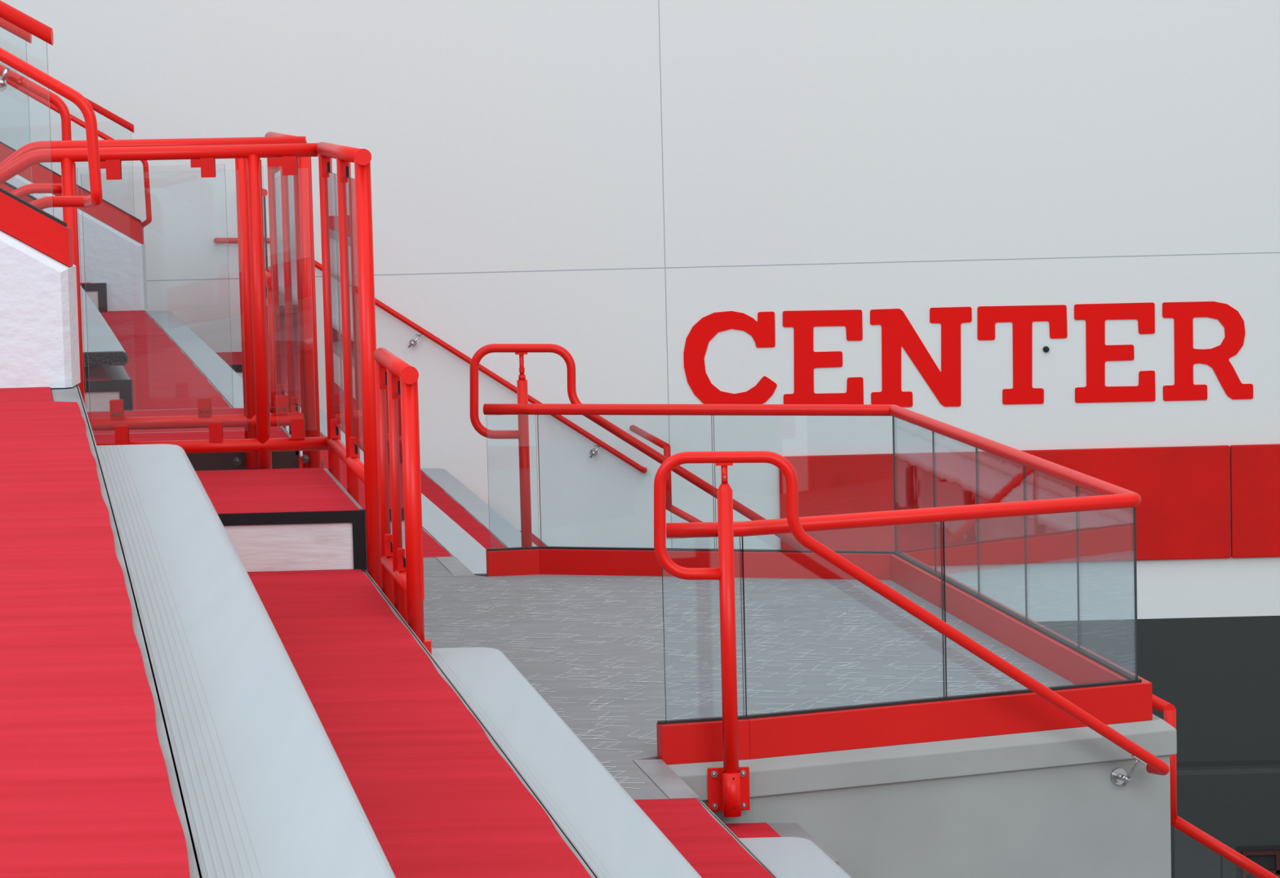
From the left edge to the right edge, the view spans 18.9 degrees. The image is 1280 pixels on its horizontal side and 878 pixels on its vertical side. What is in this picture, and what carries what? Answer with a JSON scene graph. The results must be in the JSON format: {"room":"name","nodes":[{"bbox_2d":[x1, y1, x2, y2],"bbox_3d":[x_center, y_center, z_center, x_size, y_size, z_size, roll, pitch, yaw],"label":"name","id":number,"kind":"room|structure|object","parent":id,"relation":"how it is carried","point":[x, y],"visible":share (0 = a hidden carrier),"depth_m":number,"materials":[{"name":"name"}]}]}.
{"room":"sports arena stands","nodes":[
{"label":"sports arena stands","id":0,"kind":"room"},
{"bbox_2d":[320,431,454,557],"bbox_3d":[-2.187,0.488,22.237,0.877,0.904,10.944,-2,6,-10],"label":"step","id":1,"kind":"structure","parent":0,"point":[432,547],"depth_m":17.84,"materials":[{"name":"concrete"}]},
{"bbox_2d":[99,310,234,410],"bbox_3d":[-2.990,-0.087,21.713,0.880,0.789,11.887,-2,6,-10],"label":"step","id":2,"kind":"structure","parent":1,"relation":"on","point":[163,375],"depth_m":20.44,"materials":[{"name":"carpet"}]},
{"bbox_2d":[6,173,147,311],"bbox_3d":[-5.193,-2.144,25.600,3.725,2.672,0.200,-1,6,0],"label":"wall","id":3,"kind":"structure","parent":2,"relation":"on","point":[113,257],"depth_m":25.60,"materials":[{"name":"grey paint"}]},
{"bbox_2d":[0,97,143,244],"bbox_3d":[-5.208,-2.749,25.541,3.725,3.007,0.070,-1,6,0],"label":"guard","id":4,"kind":"object","parent":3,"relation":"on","point":[107,212],"visible":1,"depth_m":25.63,"materials":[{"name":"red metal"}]},
{"bbox_2d":[0,75,151,227],"bbox_3d":[-4.617,-2.417,25.494,2.735,2.136,0.274,-1,6,0],"label":"handrail","id":5,"kind":"object","parent":3,"relation":"attached to","point":[145,165],"visible":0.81,"depth_m":25.40,"materials":[{"name":"red metal"}]},
{"bbox_2d":[80,282,107,311],"bbox_3d":[-3.891,-0.959,25.865,0.717,0.197,0.708,-1,6,0],"label":"step block","id":6,"kind":"object","parent":2,"relation":"on","point":[96,291],"visible":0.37,"depth_m":25.51,"materials":[{"name":"concrete"}]},
{"bbox_2d":[83,365,133,411],"bbox_3d":[-2.623,-0.254,18.276,0.349,0.197,2.047,-2,6,-10],"label":"step block","id":7,"kind":"object","parent":2,"relation":"on","point":[107,383],"visible":0.3,"depth_m":17.31,"materials":[{"name":"concrete"}]},
{"bbox_2d":[80,286,128,366],"bbox_3d":[-3.172,-0.692,21.251,0.339,0.123,8.131,-2,6,-10],"label":"bench","id":8,"kind":"object","parent":7,"relation":"on","point":[104,348],"visible":0.27,"depth_m":18.05,"materials":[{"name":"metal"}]},
{"bbox_2d":[265,271,275,413],"bbox_3d":[-1.567,-0.229,16.275,0.077,0.970,1.068,-2,6,-10],"label":"railing","id":9,"kind":"object","parent":2,"relation":"attached to","point":[268,276],"visible":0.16,"depth_m":15.77,"materials":[{"name":"red metal"}]},
{"bbox_2d":[215,351,242,377],"bbox_3d":[-2.765,-0.469,26.669,0.266,0.182,1.276,-2,6,-10],"label":"step block","id":10,"kind":"object","parent":1,"relation":"on","point":[235,362],"visible":0.12,"depth_m":26.50,"materials":[{"name":"concrete"}]},
{"bbox_2d":[146,310,323,467],"bbox_3d":[-2.466,-0.177,22.007,0.292,0.478,10.968,-2,6,-10],"label":"bench","id":11,"kind":"object","parent":1,"relation":"on","point":[220,373],"visible":0.2,"depth_m":22.62,"materials":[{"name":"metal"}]},
{"bbox_2d":[262,187,271,273],"bbox_3d":[-2.637,-1.069,26.640,0.310,1.355,1.459,-1,6,0],"label":"guard","id":12,"kind":"object","parent":1,"relation":"on","point":[268,269],"visible":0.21,"depth_m":25.90,"materials":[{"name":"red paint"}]},
{"bbox_2d":[0,0,1279,877],"bbox_3d":[-1.063,-2.514,27.533,26.000,14.000,0.300,-1,6,0],"label":"wall","id":13,"kind":"structure","parent":0,"point":[597,180],"depth_m":27.47,"materials":[{"name":"white paint"}]},
{"bbox_2d":[213,237,647,473],"bbox_3d":[-1.492,-0.594,27.515,3.044,1.762,0.106,-1,6,0],"label":"handrail","id":14,"kind":"object","parent":13,"relation":"attached to","point":[593,451],"visible":0.79,"depth_m":27.48,"materials":[{"name":"red metal"}]},
{"bbox_2d":[683,301,1253,407],"bbox_3d":[2.347,-0.595,27.572,4.070,0.726,0.008,-1,6,0],"label":"sign","id":15,"kind":"object","parent":13,"relation":"attached to","point":[897,331],"depth_m":27.57,"materials":[{"name":"red paint"}]},
{"bbox_2d":[778,444,1231,565],"bbox_3d":[2.619,0.490,27.658,3.228,0.812,0.050,-1,6,0],"label":"wall panel","id":16,"kind":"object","parent":13,"relation":"attached to","point":[1183,512],"depth_m":27.63,"materials":[{"name":"red paint"}]},
{"bbox_2d":[1042,346,1048,352],"bbox_3d":[2.903,-0.640,27.557,0.044,0.044,0.034,-1,6,0],"label":"wall sensor","id":17,"kind":"object","parent":13,"relation":"attached to","point":[1046,348],"visible":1,"depth_m":27.55,"materials":[{"name":"black plastic"}]},
{"bbox_2d":[1230,444,1279,557],"bbox_3d":[7.625,0.365,27.658,6.773,0.812,0.050,-1,6,0],"label":"wall panel","id":18,"kind":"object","parent":13,"relation":"attached to","point":[1255,468],"depth_m":27.63,"materials":[{"name":"red paint"}]},
{"bbox_2d":[1236,845,1279,877],"bbox_3d":[4.677,3.244,27.928,0.690,0.598,0.047,-1,6,0],"label":"window","id":19,"kind":"structure","parent":13,"relation":"in","point":[1268,857],"depth_m":27.91,"materials":[{"name":"black"}]},
{"bbox_2d":[422,556,1074,799],"bbox_3d":[-0.538,0.779,14.194,5.441,0.015,4.500,4,8,44],"label":"floor","id":20,"kind":"structure","parent":0,"point":[591,646],"depth_m":14.09,"materials":[{"name":"grey concrete"}]},
{"bbox_2d":[86,408,299,470],"bbox_3d":[-1.825,0.334,15.149,0.851,0.762,1.768,-2,6,-10],"label":"step block","id":21,"kind":"object","parent":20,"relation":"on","point":[288,459],"visible":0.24,"depth_m":14.72,"materials":[{"name":"red paint"}]},
{"bbox_2d":[0,136,321,468],"bbox_3d":[-1.921,-0.487,14.210,1.448,1.231,0.070,-1,6,0],"label":"glass railing","id":22,"kind":"object","parent":21,"relation":"attached to","point":[205,416],"visible":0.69,"depth_m":14.20,"materials":[{"name":"red paint"}]},
{"bbox_2d":[0,63,71,197],"bbox_3d":[-2.875,-1.453,14.295,1.491,1.252,0.386,-1,6,0],"label":"handrail","id":23,"kind":"object","parent":22,"relation":"attached to","point":[37,188],"visible":0.71,"depth_m":14.47,"materials":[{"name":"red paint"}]},
{"bbox_2d":[264,131,307,467],"bbox_3d":[-1.345,-0.440,14.924,0.077,1.480,1.422,-2,6,-10],"label":"railing","id":24,"kind":"object","parent":21,"relation":"attached to","point":[283,190],"visible":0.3,"depth_m":14.89,"materials":[{"name":"red metal"}]},
{"bbox_2d":[435,555,699,800],"bbox_3d":[-0.360,0.789,14.061,0.089,0.017,5.816,-2,6,-10],"label":"trim","id":25,"kind":"structure","parent":20,"relation":"on","point":[665,779],"depth_m":11.62,"materials":[{"name":"grey metal"}]},
{"bbox_3d":[-0.848,6.085,12.393,26.000,0.200,31.500,-1,6,0],"label":"floor","id":26,"kind":"structure","parent":0,"visible":0},
{"bbox_2d":[520,530,547,546],"bbox_3d":[-0.344,1.616,22.412,0.895,0.934,10.784,-2,6,-9],"label":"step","id":27,"kind":"structure","parent":26,"relation":"on","point":[535,539],"depth_m":26.97,"materials":[{"name":"concrete"}]},
{"bbox_2d":[420,469,508,549],"bbox_3d":[-1.247,1.047,22.366,1.012,0.919,10.822,-2,6,-10],"label":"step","id":28,"kind":"structure","parent":27,"relation":"on","point":[434,492],"depth_m":23.64,"materials":[{"name":"concrete"}]},
{"bbox_2d":[286,394,486,576],"bbox_3d":[-1.610,0.364,22.262,0.306,0.478,10.565,-2,6,-10],"label":"bench","id":29,"kind":"object","parent":28,"relation":"on","point":[452,536],"visible":0.1,"depth_m":18.62,"materials":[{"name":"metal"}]},
{"bbox_2d":[420,467,537,547],"bbox_3d":[-0.649,0.923,22.318,0.306,0.478,10.535,-2,6,-9],"label":"bench","id":30,"kind":"object","parent":27,"relation":"on","point":[503,529],"visible":0.2,"depth_m":24.91,"materials":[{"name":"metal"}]},
{"bbox_2d":[667,713,1177,877],"bbox_3d":[0.204,3.250,14.474,2.619,4.988,4.770,-2,6,-11],"label":"wall","id":31,"kind":"structure","parent":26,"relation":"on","point":[1047,803],"depth_m":12.19,"materials":[{"name":"grey paint"}]},
{"bbox_2d":[470,343,804,549],"bbox_3d":[-0.005,0.127,16.253,1.433,1.074,0.126,0,6,12],"label":"handrail","id":32,"kind":"object","parent":31,"relation":"attached to","point":[522,433],"visible":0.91,"depth_m":16.30,"materials":[{"name":"red metal"}]},
{"bbox_2d":[483,403,1152,764],"bbox_3d":[0.513,0.393,14.195,1.661,0.736,4.596,-2,6,-9],"label":"guardrail","id":33,"kind":"object","parent":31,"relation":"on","point":[1111,693],"visible":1,"depth_m":12.40,"materials":[{"name":"red metal"}]},
{"bbox_2d":[653,450,1169,817],"bbox_3d":[0.866,0.578,11.965,1.694,1.167,0.183,-4,6,-21],"label":"handrail","id":34,"kind":"object","parent":31,"relation":"attached to","point":[728,785],"visible":0.99,"depth_m":11.73,"materials":[{"name":"red metal"}]},
{"bbox_3d":[3.026,3.904,15.979,1.600,3.256,0.160,-1,6,0],"label":"wall","id":35,"kind":"structure","parent":26,"relation":"on","visible":0},
{"bbox_2d":[1151,693,1279,877],"bbox_3d":[2.333,2.124,16.540,1.262,2.260,3.062,-6,7,-41],"label":"guard","id":36,"kind":"object","parent":35,"relation":"on","point":[1159,704],"visible":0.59,"depth_m":15.72,"materials":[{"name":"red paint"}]},
{"bbox_3d":[0.554,2.889,26.424,0.600,3.380,0.160,-1,6,0],"label":"wall","id":37,"kind":"structure","parent":26,"relation":"on","visible":0},
{"bbox_2d":[629,424,737,548],"bbox_3d":[0.164,0.740,26.761,0.561,1.537,1.654,-5,6,-30],"label":"guard","id":38,"kind":"object","parent":37,"relation":"on","point":[666,446],"visible":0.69,"depth_m":26.16,"materials":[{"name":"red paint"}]},
{"bbox_3d":[1.338,2.471,7.025,2.403,0.919,9.500,-1,6,0],"label":"step","id":39,"kind":"structure","parent":0,"visible":0},
{"bbox_2d":[633,797,777,877],"bbox_3d":[0.497,1.924,6.749,0.875,0.904,9.315,-2,6,-9],"label":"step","id":40,"kind":"structure","parent":39,"relation":"on","point":[704,840],"depth_m":10.62,"materials":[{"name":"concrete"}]},
{"bbox_2d":[247,568,599,877],"bbox_3d":[-0.463,1.265,7.130,0.878,0.789,10.218,-2,6,-9],"label":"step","id":41,"kind":"structure","parent":40,"relation":"on","point":[440,796],"depth_m":8.87,"materials":[{"name":"carpet"}]},
{"bbox_2d":[0,383,205,877],"bbox_3d":[-1.450,0.689,7.700,0.881,0.874,11.486,-2,6,-9],"label":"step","id":42,"kind":"structure","parent":41,"relation":"on","point":[91,785],"depth_m":6.16,"materials":[{"name":"carpet"}]},
{"bbox_2d":[0,229,80,387],"bbox_3d":[-2.607,-0.800,12.093,1.627,1.306,0.200,-1,6,0],"label":"wall","id":43,"kind":"structure","parent":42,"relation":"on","point":[39,339],"depth_m":12.04,"materials":[{"name":"grey paint"}]},
{"bbox_2d":[0,0,72,266],"bbox_3d":[-2.621,-1.349,12.040,1.627,1.663,0.070,-1,6,0],"label":"guard","id":44,"kind":"object","parent":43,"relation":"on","point":[20,219],"visible":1,"depth_m":12.07,"materials":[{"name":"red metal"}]},
{"bbox_2d":[0,47,102,209],"bbox_3d":[-2.320,-1.207,12.110,1.296,1.214,0.526,-1,6,0],"label":"handrail","id":45,"kind":"object","parent":42,"relation":"on","point":[9,59],"visible":0.91,"depth_m":11.88,"materials":[{"name":"red metal"}]},
{"bbox_2d":[97,444,395,877],"bbox_3d":[-0.785,0.630,7.187,0.281,0.477,8.322,-2,6,-9],"label":"bench","id":46,"kind":"object","parent":41,"relation":"on","point":[268,793],"visible":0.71,"depth_m":6.57,"materials":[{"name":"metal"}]},
{"bbox_2d":[195,467,367,571],"bbox_3d":[-1.400,0.265,12.658,0.868,0.189,1.490,-2,6,-9],"label":"step block","id":47,"kind":"object","parent":41,"relation":"on","point":[294,518],"visible":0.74,"depth_m":12.01,"materials":[{"name":"concrete"}]},
{"bbox_2d":[315,142,382,590],"bbox_3d":[-0.945,-0.154,12.622,0.077,1.616,1.462,-2,6,-9],"label":"railing","id":48,"kind":"object","parent":41,"relation":"attached to","point":[345,201],"visible":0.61,"depth_m":12.39,"materials":[{"name":"red metal"}]},
{"bbox_2d":[373,347,431,654],"bbox_3d":[-0.692,0.262,11.203,0.077,1.010,0.827,-2,6,-9],"label":"railing","id":49,"kind":"object","parent":41,"relation":"attached to","point":[402,560],"visible":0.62,"depth_m":11.07,"materials":[{"name":"red metal"}]},
{"bbox_2d":[431,646,702,877],"bbox_3d":[0.124,1.202,7.129,0.291,0.477,8.091,-2,6,-9],"label":"bench","id":50,"kind":"object","parent":40,"relation":"on","point":[617,838],"visible":0.59,"depth_m":9.05,"materials":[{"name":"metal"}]},
{"bbox_2d":[724,822,839,865],"bbox_3d":[0.337,1.402,11.555,0.393,0.392,0.664,-2,6,-9],"label":"step block","id":51,"kind":"object","parent":39,"relation":"on","point":[764,829],"visible":0.26,"depth_m":11.70,"materials":[{"name":"concrete"}]},
{"bbox_2d":[738,836,851,877],"bbox_3d":[0.852,1.668,8.206,0.306,0.477,6.120,-2,6,-9],"label":"bench","id":52,"kind":"object","parent":39,"relation":"on","point":[784,856],"visible":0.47,"depth_m":10.87,"materials":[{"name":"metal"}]},
{"bbox_3d":[-3.593,-0.458,20.071,2.808,0.874,10.940,-1,6,0],"label":"step","id":53,"kind":"structure","parent":0,"visible":0},
{"bbox_3d":[-3.031,-1.002,14.363,1.590,1.292,0.200,-1,6,0],"label":"parapet","id":54,"kind":"object","parent":53,"relation":"on","visible":0},
{"bbox_2d":[0,17,43,209],"bbox_3d":[-3.045,-1.571,14.308,1.590,1.675,0.070,-1,6,0],"label":"guard","id":55,"kind":"object","parent":54,"relation":"on","point":[4,24],"visible":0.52,"depth_m":14.30,"materials":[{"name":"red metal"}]},
{"bbox_3d":[-2.131,0.516,13.357,2.113,0.760,0.060,-1,6,0],"label":"wall opening","id":56,"kind":"structure","parent":0,"visible":0},
{"bbox_2d":[0,142,328,469],"bbox_3d":[-1.781,-0.394,13.323,1.385,1.228,0.054,-1,6,0],"label":"railing","id":57,"kind":"object","parent":56,"relation":"attached to","point":[264,444],"visible":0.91,"depth_m":13.28,"materials":[{"name":"red metal"}]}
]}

